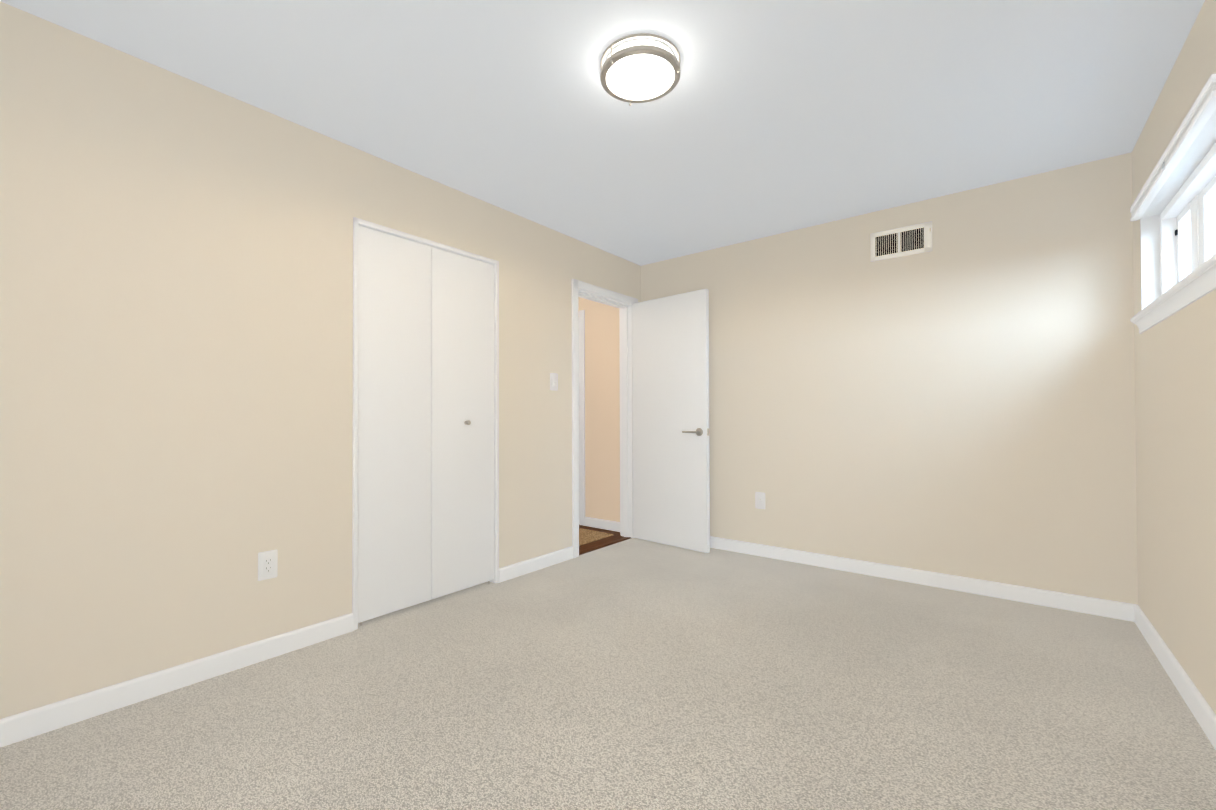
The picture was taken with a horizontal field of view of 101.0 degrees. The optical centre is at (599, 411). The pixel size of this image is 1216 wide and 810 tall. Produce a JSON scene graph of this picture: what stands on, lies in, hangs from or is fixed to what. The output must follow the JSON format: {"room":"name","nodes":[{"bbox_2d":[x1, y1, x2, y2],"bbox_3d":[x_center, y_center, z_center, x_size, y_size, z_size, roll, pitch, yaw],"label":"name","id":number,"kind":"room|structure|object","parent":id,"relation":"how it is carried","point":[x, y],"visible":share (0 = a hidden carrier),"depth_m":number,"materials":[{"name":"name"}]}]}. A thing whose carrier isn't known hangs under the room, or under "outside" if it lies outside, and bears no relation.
{"room":"empty bedroom","nodes":[
{"label":"empty bedroom","id":0,"kind":"room"},
{"bbox_2d":[0,1,640,718],"bbox_3d":[-1.007,-0.116,2.741,0.120,2.332,4.211,-1,-1,39],"label":"wall","id":1,"kind":"structure","parent":0,"point":[176,353],"depth_m":1.93,"materials":[{"name":"beige paint"}]},
{"bbox_2d":[258,550,276,580],"bbox_3d":[-1.408,0.651,2.130,0.010,0.117,0.071,-1,-1,39],"label":"electrical outlet","id":2,"kind":"object","parent":1,"relation":"attached to","point":[267,564],"visible":1,"depth_m":2.12,"materials":[{"name":"white plastic"}]},
{"bbox_2d":[0,547,572,746],"bbox_3d":[-0.951,1.008,2.687,0.014,0.082,4.211,-1,-1,39],"label":"baseboard","id":3,"kind":"structure","parent":1,"relation":"attached to","point":[35,722],"depth_m":1.89,"materials":[{"name":"white wood"}]},
{"bbox_2d":[352,217,498,629],"bbox_3d":[-0.925,0.057,2.776,0.060,1.987,0.890,-1,-1,39],"label":"trim","id":4,"kind":"structure","parent":1,"relation":"attached to","point":[356,221],"depth_m":2.44,"materials":[{"name":"white wood"}]},
{"bbox_2d":[358,227,493,625],"bbox_3d":[-0.912,0.074,2.766,0.068,1.953,0.838,-1,-1,39],"label":"bifold closet door","id":5,"kind":"structure","parent":1,"relation":"in","point":[425,423],"depth_m":2.71,"materials":[{"name":"white wood"}]},
{"bbox_2d":[550,373,557,389],"bbox_3d":[-0.315,-0.209,3.494,0.012,0.117,0.071,-1,-1,39],"label":"switch plate","id":6,"kind":"object","parent":1,"relation":"attached to","point":[553,382],"visible":1,"depth_m":3.49,"materials":[{"name":"white plastic"}]},
{"bbox_2d":[572,279,637,557],"bbox_3d":[0.013,0.050,4.002,0.152,2.028,0.824,-1,-1,39],"label":"door frame","id":7,"kind":"structure","parent":1,"relation":"attached to","point":[623,303],"depth_m":4.23,"materials":[{"name":"white wood"}]},
{"bbox_2d":[632,289,709,552],"bbox_3d":[0.535,0.069,3.948,0.730,1.955,0.155,-1,-1,39],"label":"door","id":8,"kind":"structure","parent":1,"relation":"in","point":[670,368],"depth_m":3.92,"materials":[{"name":"white wood"}]},
{"bbox_2d":[358,582,493,627],"bbox_3d":[-1.179,1.079,2.973,0.700,0.049,0.926,-1,-1,39],"label":"floor","id":9,"kind":"structure","parent":0,"point":[408,609],"depth_m":2.73,"materials":[{"name":"carpet"}]},
{"bbox_2d":[0,0,1204,265],"bbox_3d":[0.223,-1.346,1.758,3.290,0.100,4.451,-1,-1,39],"label":"ceiling","id":10,"kind":"structure","parent":0,"point":[764,118],"depth_m":2.03,"materials":[{"name":"white paint"}]},
{"bbox_2d":[600,33,680,105],"bbox_3d":[0.151,-1.259,1.861,0.296,0.072,0.296,-1,-1,39],"label":"ceiling light","id":11,"kind":"object","parent":10,"relation":"attached to","point":[640,68],"visible":1,"depth_m":1.81,"materials":[{"name":"white glass"}]},
{"bbox_2d":[579,524,630,554],"bbox_3d":[-0.560,1.091,4.177,1.250,0.046,1.601,-1,-1,39],"label":"floor","id":12,"kind":"structure","parent":0,"point":[616,535],"depth_m":4.19,"materials":[{"name":"brown wood"}]},
{"bbox_2d":[579,528,612,545],"bbox_3d":[-0.608,1.061,4.086,0.830,0.012,1.300,-1,-1,39],"label":"rug","id":13,"kind":"object","parent":12,"relation":"on","point":[586,536],"visible":0.17,"depth_m":4.28,"materials":[{"name":"carpet"}]},
{"bbox_2d":[0,538,1215,809],"bbox_3d":[0.191,1.062,1.765,2.950,0.050,4.211,-1,-1,39],"label":"floor carpet","id":14,"kind":"object","parent":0,"point":[636,674],"visible":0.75,"depth_m":1.73,"materials":[{"name":"beige carpet"}]},
{"bbox_2d":[578,152,1137,604],"bbox_3d":[1.158,-0.112,3.776,4.390,2.332,0.122,-1,-1,39],"label":"wall","id":15,"kind":"structure","parent":0,"point":[958,399],"depth_m":3.01,"materials":[{"name":"beige paint"}]},
{"bbox_2d":[578,310,584,525],"bbox_3d":[-0.188,0.056,4.756,0.100,2.034,0.045,-1,-1,39],"label":"trim","id":16,"kind":"structure","parent":15,"relation":"attached to","point":[581,348],"depth_m":4.75,"materials":[{"name":"white wood"}]},
{"bbox_2d":[584,517,619,531],"bbox_3d":[0.066,1.029,4.563,0.520,0.082,0.014,-1,-1,39],"label":"baseboard","id":17,"kind":"structure","parent":15,"relation":"attached to","point":[602,524],"depth_m":4.58,"materials":[{"name":"white wood"}]},
{"bbox_2d":[756,492,764,508],"bbox_3d":[1.178,0.650,3.671,0.071,0.117,0.010,-1,-1,39],"label":"electrical outlet","id":18,"kind":"object","parent":15,"relation":"attached to","point":[760,500],"visible":1,"depth_m":3.67,"materials":[{"name":"white plastic"}]},
{"bbox_2d":[870,221,931,261],"bbox_3d":[1.874,-1.056,3.122,0.331,0.180,0.012,-1,-1,39],"label":"air vent","id":19,"kind":"object","parent":15,"relation":"in","point":[904,241],"visible":1,"depth_m":3.12,"materials":[{"name":"beige metal"}]},
{"bbox_2d":[710,536,1135,621],"bbox_3d":[1.509,1.009,3.398,2.950,0.082,0.014,-1,-1,39],"label":"baseboard","id":20,"kind":"structure","parent":15,"relation":"attached to","point":[1096,606],"depth_m":2.96,"materials":[{"name":"white wood"}]},
{"bbox_2d":[1132,0,1215,714],"bbox_3d":[1.421,-0.143,0.782,0.220,2.332,4.211,-1,-1,39],"label":"wall","id":21,"kind":"structure","parent":0,"point":[1175,389],"depth_m":1.88,"materials":[{"name":"beige paint"}]},
{"bbox_2d":[1130,143,1215,332],"bbox_3d":[2.220,-0.643,1.861,0.184,0.540,1.217,-1,-1,39],"label":"window","id":22,"kind":"structure","parent":21,"relation":"in","point":[1192,197],"depth_m":2.03,"materials":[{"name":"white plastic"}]},
{"bbox_2d":[1130,74,1215,220],"bbox_3d":[2.159,-0.942,1.913,0.036,0.066,1.197,-1,-1,39],"label":"window shade","id":23,"kind":"object","parent":22,"relation":"attached to","point":[1200,113],"visible":1,"depth_m":1.75,"materials":[{"name":"wood"},{"name":"paint"}]},
{"bbox_2d":[1184,189,1215,272],"bbox_3d":[2.273,-0.684,1.821,0.008,0.326,1.023,-1,-1,39],"label":"window panel","id":24,"kind":"object","parent":22,"relation":"attached to","point":[1213,222],"visible":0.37,"depth_m":1.93,"materials":[{"name":"clear glass"}]},
{"bbox_2d":[1134,605,1215,749],"bbox_3d":[1.333,0.983,0.844,0.014,0.082,4.211,-1,-1,39],"label":"baseboard","id":25,"kind":"structure","parent":21,"relation":"attached to","point":[1199,706],"depth_m":1.84,"materials":[{"name":"white wood"}]}
]}

